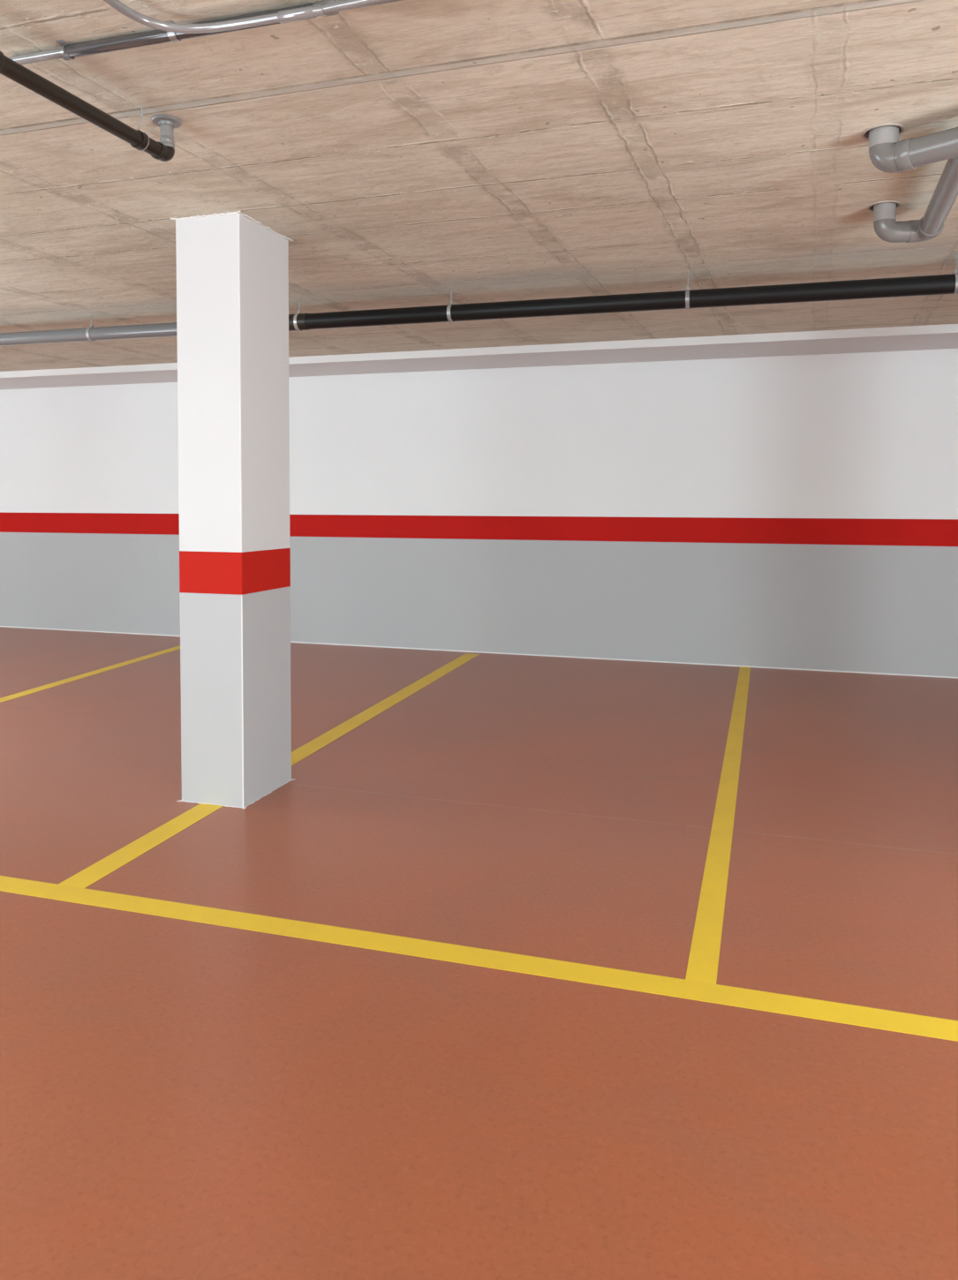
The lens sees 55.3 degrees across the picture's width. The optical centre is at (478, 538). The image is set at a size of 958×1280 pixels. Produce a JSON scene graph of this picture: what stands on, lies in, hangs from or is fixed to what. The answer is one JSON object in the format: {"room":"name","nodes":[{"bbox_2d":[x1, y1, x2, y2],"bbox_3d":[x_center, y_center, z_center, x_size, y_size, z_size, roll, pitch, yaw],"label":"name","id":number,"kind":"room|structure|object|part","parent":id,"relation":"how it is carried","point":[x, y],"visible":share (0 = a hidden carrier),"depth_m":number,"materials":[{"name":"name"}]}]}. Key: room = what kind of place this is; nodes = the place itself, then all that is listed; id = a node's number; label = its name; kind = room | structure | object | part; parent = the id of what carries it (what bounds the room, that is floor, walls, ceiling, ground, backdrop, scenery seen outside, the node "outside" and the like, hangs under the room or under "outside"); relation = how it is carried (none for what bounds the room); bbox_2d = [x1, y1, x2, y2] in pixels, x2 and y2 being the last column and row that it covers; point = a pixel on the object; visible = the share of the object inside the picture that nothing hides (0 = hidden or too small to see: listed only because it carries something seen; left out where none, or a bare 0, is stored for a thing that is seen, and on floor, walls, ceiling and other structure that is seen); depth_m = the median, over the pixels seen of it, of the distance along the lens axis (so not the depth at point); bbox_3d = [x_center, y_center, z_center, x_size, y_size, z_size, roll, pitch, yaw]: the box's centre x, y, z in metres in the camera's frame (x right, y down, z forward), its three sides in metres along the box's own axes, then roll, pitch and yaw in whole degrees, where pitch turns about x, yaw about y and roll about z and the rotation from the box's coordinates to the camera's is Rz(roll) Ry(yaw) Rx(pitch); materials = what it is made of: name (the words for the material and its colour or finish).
{"room":"parking garage","nodes":[
{"label":"parking garage","id":0,"kind":"room"},
{"bbox_2d":[0,626,957,1279],"bbox_3d":[-2.345,1.458,0.949,19.000,0.200,16.305,1,2,17],"label":"floor","id":1,"kind":"structure","parent":0,"point":[180,1099],"depth_m":2.66,"materials":[{"name":"concrete"}]},
{"bbox_2d":[0,645,180,702],"bbox_3d":[-3.309,1.129,6.673,0.109,0.001,5.367,1,2,12],"label":"parking line","id":2,"kind":"object","parent":1,"relation":"on","point":[89,673],"visible":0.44,"depth_m":7.34,"materials":[{"name":"yellow paint"}]},
{"bbox_2d":[170,210,295,809],"bbox_3d":[-1.165,-0.121,4.394,0.365,2.690,0.482,1,2,17],"label":"pillar","id":3,"kind":"structure","parent":1,"relation":"on","point":[233,397],"depth_m":4.21,"materials":[{"name":"white paint"}]},
{"bbox_2d":[58,653,479,888],"bbox_3d":[-0.767,1.166,5.886,0.135,0.001,5.323,1,2,15],"label":"parking line","id":4,"kind":"object","parent":1,"relation":"on","point":[107,865],"visible":0.82,"depth_m":4.12,"materials":[{"name":"yellow paint"}]},
{"bbox_2d":[0,875,957,1041],"bbox_3d":[-1.128,1.273,3.159,9.201,0.001,0.112,1,2,17],"label":"parking line","id":5,"kind":"object","parent":1,"relation":"on","point":[874,1018],"visible":1,"depth_m":2.79,"materials":[{"name":"yellow paint"}]},
{"bbox_2d":[685,666,750,984],"bbox_3d":[1.462,1.197,5.248,0.089,0.001,5.402,1,2,18],"label":"parking line","id":6,"kind":"object","parent":1,"relation":"on","point":[703,963],"visible":1,"depth_m":3.58,"materials":[{"name":"yellow paint"}]},
{"bbox_2d":[0,0,957,371],"bbox_3d":[-2.337,-1.390,0.837,19.000,0.120,16.305,1,2,17],"label":"ceiling","id":7,"kind":"structure","parent":0,"point":[409,153],"depth_m":3.45,"materials":[{"name":"concrete"}]},
{"bbox_2d":[0,51,181,161],"bbox_3d":[-1.560,-1.285,1.611,0.100,0.147,3.250,1,2,19],"label":"pipe","id":8,"kind":"object","parent":7,"relation":"attached to","point":[163,150],"visible":1,"depth_m":2.78,"materials":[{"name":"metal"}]},
{"bbox_2d":[150,141,166,159],"bbox_3d":[-1.073,-1.296,3.061,0.055,0.055,0.020,1,2,19],"label":"socket","id":9,"kind":"object","parent":8,"relation":"attached to","point":[161,154],"depth_m":3.05,"materials":[{"name":"brown plastic"}]},
{"bbox_2d":[8,0,403,65],"bbox_3d":[0.509,-1.352,2.070,3.900,0.038,0.068,1,2,17],"label":"conduit","id":10,"kind":"object","parent":7,"relation":"attached to","point":[67,51],"visible":0.69,"depth_m":2.52,"materials":[{"name":"metal"}]},
{"bbox_2d":[103,0,390,33],"bbox_3d":[0.694,-1.339,1.965,3.444,0.054,0.568,0,2,7],"label":"conduit","id":11,"kind":"object","parent":7,"relation":"attached to","point":[307,12],"visible":1,"depth_m":2.36,"materials":[{"name":"metal"}]},
{"bbox_2d":[0,253,957,346],"bbox_3d":[-1.184,-1.419,5.872,12.200,0.212,0.112,1,2,17],"label":"drain pipe","id":12,"kind":"object","parent":7,"relation":"attached to","point":[938,284],"visible":0.88,"depth_m":5.29,"materials":[{"name":"black plastic"}]},
{"bbox_3d":[2.468,-1.425,4.730,0.007,0.092,0.007,0,2,2],"label":"rod","id":13,"kind":"part","parent":12,"relation":"part of","materials":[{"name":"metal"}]},
{"bbox_2d":[860,123,957,173],"bbox_3d":[2.243,-1.351,2.336,0.138,0.253,2.519,-2,3,-45],"label":"drain pipe","id":14,"kind":"object","parent":7,"relation":"attached to","point":[888,154],"visible":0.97,"depth_m":3.09,"materials":[{"name":"grey plastic"}]},
{"bbox_2d":[894,137,916,172],"bbox_3d":[1.460,-1.308,3.123,0.102,0.102,0.046,-2,3,-44],"label":"socket","id":15,"kind":"object","parent":14,"relation":"attached to","point":[905,150],"depth_m":3.09,"materials":[{"name":"grey plastic"}]},
{"bbox_2d":[866,157,957,242],"bbox_3d":[1.707,-1.394,3.541,0.296,0.264,0.983,1,2,17],"label":"drain pipe","id":16,"kind":"object","parent":7,"relation":"attached to","point":[930,225],"visible":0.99,"depth_m":3.86,"materials":[{"name":"grey plastic"}]},
{"bbox_2d":[917,216,944,238],"bbox_3d":[1.913,-1.324,3.874,0.099,0.098,0.048,1,2,17],"label":"socket","id":17,"kind":"object","parent":16,"relation":"attached to","point":[921,233],"depth_m":3.87,"materials":[{"name":"grey plastic"}]},
{"bbox_2d":[0,348,957,519],"bbox_3d":[0.061,-0.283,8.573,19.000,2.690,0.200,1,2,17],"label":"wall","id":18,"kind":"structure","parent":0,"point":[864,435],"depth_m":8.22,"materials":[{"name":"white paint"}]},
{"bbox_2d":[0,532,957,677],"bbox_3d":[0.031,0.534,8.514,19.000,1.050,0.011,1,2,17],"label":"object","id":19,"kind":"structure","parent":18,"relation":"attached to","point":[884,609],"depth_m":8.27,"materials":[{"name":"grey paint"}]},
{"bbox_2d":[0,512,957,546],"bbox_3d":[0.032,-0.100,8.489,19.000,0.218,0.012,1,2,17],"label":"wall stripe","id":20,"kind":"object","parent":18,"relation":"attached to","point":[918,532],"depth_m":8.24,"materials":[{"name":"red paint"}]},
{"bbox_2d":[0,323,957,389],"bbox_3d":[-0.063,-1.579,8.112,19.000,0.062,0.858,1,2,17],"label":"trim","id":21,"kind":"structure","parent":18,"relation":"attached to","point":[929,336],"depth_m":7.67,"materials":[{"name":"white paint"}]},
{"bbox_2d":[0,625,957,677],"bbox_3d":[0.027,1.060,8.527,19.000,0.009,0.006,1,2,17],"label":"baseboard","id":22,"kind":"structure","parent":18,"relation":"attached to","point":[0,626],"depth_m":8.28,"materials":[{"name":"paint"}]}
]}

